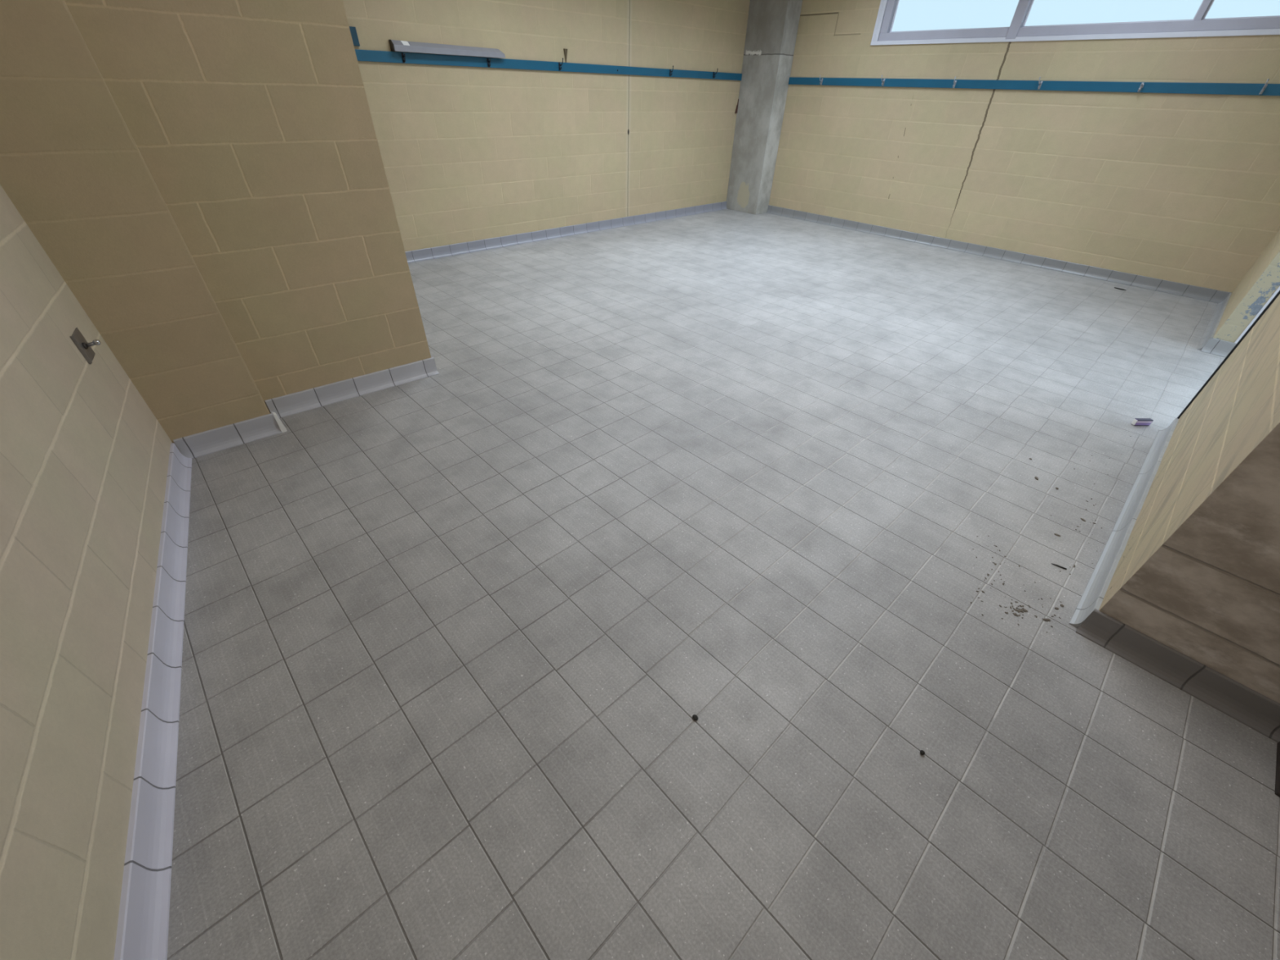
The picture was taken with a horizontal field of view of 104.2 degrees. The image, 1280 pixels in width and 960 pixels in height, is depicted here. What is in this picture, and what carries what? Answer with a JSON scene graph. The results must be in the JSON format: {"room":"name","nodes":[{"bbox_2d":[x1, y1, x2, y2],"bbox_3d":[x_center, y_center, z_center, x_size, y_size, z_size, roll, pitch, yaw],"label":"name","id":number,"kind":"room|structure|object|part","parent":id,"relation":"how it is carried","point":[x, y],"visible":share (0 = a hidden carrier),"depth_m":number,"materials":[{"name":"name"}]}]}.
{"room":"locker room","nodes":[
{"label":"locker room","id":0,"kind":"room"},
{"bbox_2d":[0,184,172,959],"bbox_3d":[-0.645,0.246,-0.433,0.200,3.000,5.760,-21,44,-27],"label":"wall","id":1,"kind":"structure","parent":0,"point":[84,458],"depth_m":1.22,"materials":[{"name":"beige tile"}]},
{"bbox_2d":[70,327,101,364],"bbox_3d":[-1.997,-0.494,1.814,0.050,0.106,0.108,-21,44,-27],"label":"wall plate","id":2,"kind":"object","parent":1,"relation":"attached to","point":[77,337],"visible":1,"depth_m":1.80,"materials":[{"name":"metal"}]},
{"bbox_3d":[-2.002,-0.494,1.815,0.027,0.016,0.013,-26,46,-31],"label":"stem","id":3,"kind":"part","parent":2,"relation":"part of","materials":[{"name":"metal"}]},
{"bbox_3d":[-1.988,-0.503,1.823,0.021,0.021,0.021,-21,44,-27],"label":"knob","id":4,"kind":"part","parent":2,"relation":"part of","materials":[{"name":"silver metal"}]},
{"bbox_2d":[113,443,191,959],"bbox_3d":[-0.593,1.338,0.527,0.037,0.100,5.588,-21,44,-27],"label":"baseboard","id":5,"kind":"structure","parent":1,"relation":"attached to","point":[143,923],"depth_m":1.29,"materials":[{"name":"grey tile"}]},
{"bbox_2d":[0,0,270,453],"bbox_3d":[-2.209,-1.415,1.606,0.641,3.000,0.420,-26,46,-31],"label":"wall","id":6,"kind":"structure","parent":0,"point":[72,166],"depth_m":1.86,"materials":[{"name":"beige tile"}]},
{"bbox_2d":[173,413,282,458],"bbox_3d":[-2.001,-0.215,2.435,0.403,0.100,0.038,-26,46,-31],"label":"baseboard","id":7,"kind":"structure","parent":6,"relation":"attached to","point":[215,440],"depth_m":2.43,"materials":[{"name":"grey tile"}]},
{"bbox_2d":[271,412,287,432],"bbox_3d":[-1.844,-0.299,2.550,0.024,0.098,0.054,-26,46,-31],"label":"trim","id":8,"kind":"structure","parent":6,"relation":"attached to","point":[280,424],"depth_m":2.54,"materials":[{"name":"white tile"}]},
{"bbox_2d":[64,0,431,413],"bbox_3d":[-1.679,-1.741,2.042,0.912,3.000,0.250,-26,46,-31],"label":"wall","id":9,"kind":"structure","parent":0,"point":[251,121],"depth_m":2.20,"materials":[{"name":"beige tile"}]},
{"bbox_2d":[264,356,439,417],"bbox_3d":[-1.612,-0.540,2.864,0.900,0.100,0.037,-26,46,-31],"label":"baseboard","id":10,"kind":"structure","parent":9,"relation":"attached to","point":[300,402],"depth_m":2.84,"materials":[{"name":"grey tile"}]},
{"bbox_2d":[342,0,750,251],"bbox_3d":[-0.740,-4.306,5.335,6.560,3.000,0.200,-29,48,-33],"label":"wall","id":11,"kind":"structure","parent":0,"point":[468,153],"depth_m":5.28,"materials":[{"name":"beige tile"}]},
{"bbox_2d":[349,26,359,46],"bbox_3d":[-2.403,-3.443,3.850,0.420,0.115,0.022,-29,48,-33],"label":"board","id":12,"kind":"object","parent":11,"relation":"attached to","point":[353,29],"visible":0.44,"depth_m":3.94,"materials":[{"name":"blue paint"}]},
{"bbox_2d":[355,48,742,80],"bbox_3d":[-0.745,-4.260,5.113,5.832,0.106,0.086,-29,48,-33],"label":"rail","id":13,"kind":"object","parent":11,"relation":"attached to","point":[362,55],"visible":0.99,"depth_m":4.87,"materials":[{"name":"blue paint"}]},
{"bbox_2d":[388,39,505,57],"bbox_3d":[-1.665,-3.800,4.399,1.050,0.073,0.072,-29,48,-33],"label":"metal tray","id":14,"kind":"object","parent":13,"relation":"on","point":[395,45],"visible":1,"depth_m":4.34,"materials":[{"name":"metal"}]},
{"bbox_2d":[563,48,567,62],"bbox_3d":[-0.758,-4.338,5.094,0.040,0.108,0.018,-29,48,-33],"label":"wedge","id":15,"kind":"object","parent":13,"relation":"on","point":[564,50],"visible":1,"depth_m":5.08,"materials":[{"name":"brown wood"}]},
{"bbox_2d":[404,200,727,262],"bbox_3d":[-0.809,-3.051,6.083,5.857,0.100,0.037,-29,48,-33],"label":"baseboard","id":16,"kind":"structure","parent":11,"relation":"attached to","point":[436,252],"depth_m":5.89,"materials":[{"name":"grey tile"}]},
{"bbox_2d":[734,98,738,113],"bbox_3d":[1.345,-5.195,6.923,0.042,0.160,0.012,-29,48,-33],"label":"tab","id":17,"kind":"object","parent":11,"relation":"attached to","point":[736,108],"visible":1,"depth_m":6.94,"materials":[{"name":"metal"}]},
{"bbox_2d":[167,208,1279,959],"bbox_3d":[0.976,-0.580,3.203,9.400,0.120,8.430,-29,48,-33],"label":"floor","id":18,"kind":"structure","parent":0,"point":[454,639],"depth_m":1.64,"materials":[{"name":"tile"}]},
{"bbox_2d":[692,714,697,719],"bbox_3d":[0.161,0.692,1.452,0.015,0.008,0.019,-29,48,-33],"label":"lump","id":19,"kind":"object","parent":18,"relation":"on","point":[695,717],"visible":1,"depth_m":1.45,"materials":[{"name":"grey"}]},
{"bbox_2d":[726,0,802,214],"bbox_3d":[1.670,-5.313,6.715,0.302,3.000,0.578,-29,48,-33],"label":"column","id":20,"kind":"structure","parent":18,"relation":"on","point":[772,25],"depth_m":6.70,"materials":[{"name":"concrete"}]},
{"bbox_2d":[970,435,1139,632],"bbox_3d":[1.998,0.056,2.339,2.111,0.007,0.401,-29,48,-33],"label":"debris","id":21,"kind":"object","parent":18,"relation":"on","point":[1035,477],"depth_m":1.81,"materials":[{"name":"black"}]},
{"bbox_2d":[1051,563,1066,569],"bbox_3d":[1.652,0.340,1.964,0.050,0.006,0.006,25,44,27],"label":"wood splinter","id":22,"kind":"object","parent":18,"relation":"on","point":[1051,563],"visible":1,"depth_m":1.96,"materials":[{"name":"grey"}]},
{"bbox_2d":[1131,417,1153,426],"bbox_3d":[2.861,-0.330,2.839,0.094,0.038,0.024,0,38,-2],"label":"packet","id":23,"kind":"object","parent":18,"relation":"on","point":[1137,421],"visible":1,"depth_m":2.83,"materials":[{"name":"purple"}]},
{"bbox_2d":[1275,742,1279,796],"bbox_3d":[1.850,-0.005,0.719,0.236,2.100,0.108,-29,48,-33],"label":"post","id":24,"kind":"object","parent":18,"relation":"on","point":[1277,762],"visible":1,"depth_m":1.37,"materials":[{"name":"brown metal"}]},
{"bbox_2d":[768,0,1279,292],"bbox_3d":[3.678,-4.160,5.339,0.200,3.000,5.940,-29,48,-33],"label":"wall","id":25,"kind":"structure","parent":0,"point":[1184,188],"depth_m":5.10,"materials":[{"name":"beige tile"}]},
{"bbox_2d":[766,204,1230,303],"bbox_3d":[3.681,-2.886,6.066,0.037,0.100,5.162,-29,48,-33],"label":"baseboard","id":26,"kind":"structure","parent":25,"relation":"attached to","point":[1201,293],"depth_m":5.57,"materials":[{"name":"grey tile"}]},
{"bbox_2d":[788,75,1279,95],"bbox_3d":[3.698,-4.076,5.113,0.086,0.104,5.138,-29,48,-33],"label":"rail","id":27,"kind":"object","parent":25,"relation":"attached to","point":[1250,89],"visible":1,"depth_m":4.81,"materials":[{"name":"blue paint"}]},
{"bbox_2d":[870,0,1279,45],"bbox_3d":[4.093,-4.491,4.431,0.116,0.875,4.000,-29,48,-33],"label":"window","id":28,"kind":"structure","parent":25,"relation":"in","point":[1198,26],"depth_m":4.66,"materials":[{"name":"white paint"}]},
{"bbox_3d":[2.768,-5.400,5.527,0.102,0.803,0.038,-29,48,-33],"label":"casing","id":29,"kind":"part","parent":28,"relation":"part of","materials":[{"name":"white paint"}]},
{"bbox_2d":[1098,293,1279,610],"bbox_3d":[2.358,-1.005,1.281,1.930,3.000,0.200,-29,48,-33],"label":"wall","id":30,"kind":"structure","parent":0,"point":[1239,406],"depth_m":1.75,"materials":[{"name":"beige tile"}]},
{"bbox_2d":[1068,417,1178,627],"bbox_3d":[2.234,0.081,2.242,1.942,0.100,0.037,-29,48,-33],"label":"baseboard","id":31,"kind":"structure","parent":30,"relation":"attached to","point":[1093,595],"depth_m":2.06,"materials":[{"name":"tile"}]},
{"bbox_2d":[1177,290,1279,418],"bbox_3d":[3.023,-1.452,1.817,0.018,2.905,0.098,-29,48,-33],"label":"trim","id":32,"kind":"structure","parent":30,"relation":"attached to","point":[1278,292],"depth_m":2.50,"materials":[{"name":"grey metal"}]},
{"bbox_2d":[1099,422,1279,703],"bbox_3d":[2.433,-0.164,0.218,0.200,3.000,2.290,-29,48,-33],"label":"wall","id":33,"kind":"structure","parent":0,"point":[1210,593],"depth_m":1.42,"materials":[{"name":"brown tile"}]},
{"bbox_2d":[1075,608,1279,742],"bbox_3d":[1.693,0.598,1.563,0.037,0.100,0.502,-29,48,-33],"label":"baseboard","id":34,"kind":"structure","parent":33,"relation":"attached to","point":[1246,705],"depth_m":1.56,"materials":[{"name":"tile"}]},
{"bbox_2d":[1213,229,1279,342],"bbox_3d":[4.948,-2.440,3.212,1.660,3.000,0.200,-29,48,-33],"label":"wall","id":35,"kind":"structure","parent":0,"point":[1261,281],"depth_m":3.56,"materials":[{"name":"beige tile"}]},
{"bbox_2d":[1196,292,1231,350],"bbox_3d":[4.824,-1.355,4.173,1.672,0.100,0.037,-29,48,-33],"label":"baseboard","id":36,"kind":"structure","parent":35,"relation":"attached to","point":[1211,330],"depth_m":4.09,"materials":[{"name":"tile"}]},
{"bbox_2d":[1200,337,1235,357],"bbox_3d":[4.284,-0.960,3.649,0.037,0.100,0.212,-29,48,-33],"label":"baseboard","id":37,"kind":"structure","parent":35,"relation":"attached to","point":[1221,348],"depth_m":3.67,"materials":[{"name":"tile"}]},
{"bbox_2d":[1234,286,1279,343],"bbox_3d":[4.361,-1.793,2.972,0.026,2.250,0.046,-29,48,-33],"label":"trim","id":38,"kind":"structure","parent":35,"relation":"attached to","point":[1278,288],"depth_m":3.48,"materials":[{"name":"white paint"}]}
]}

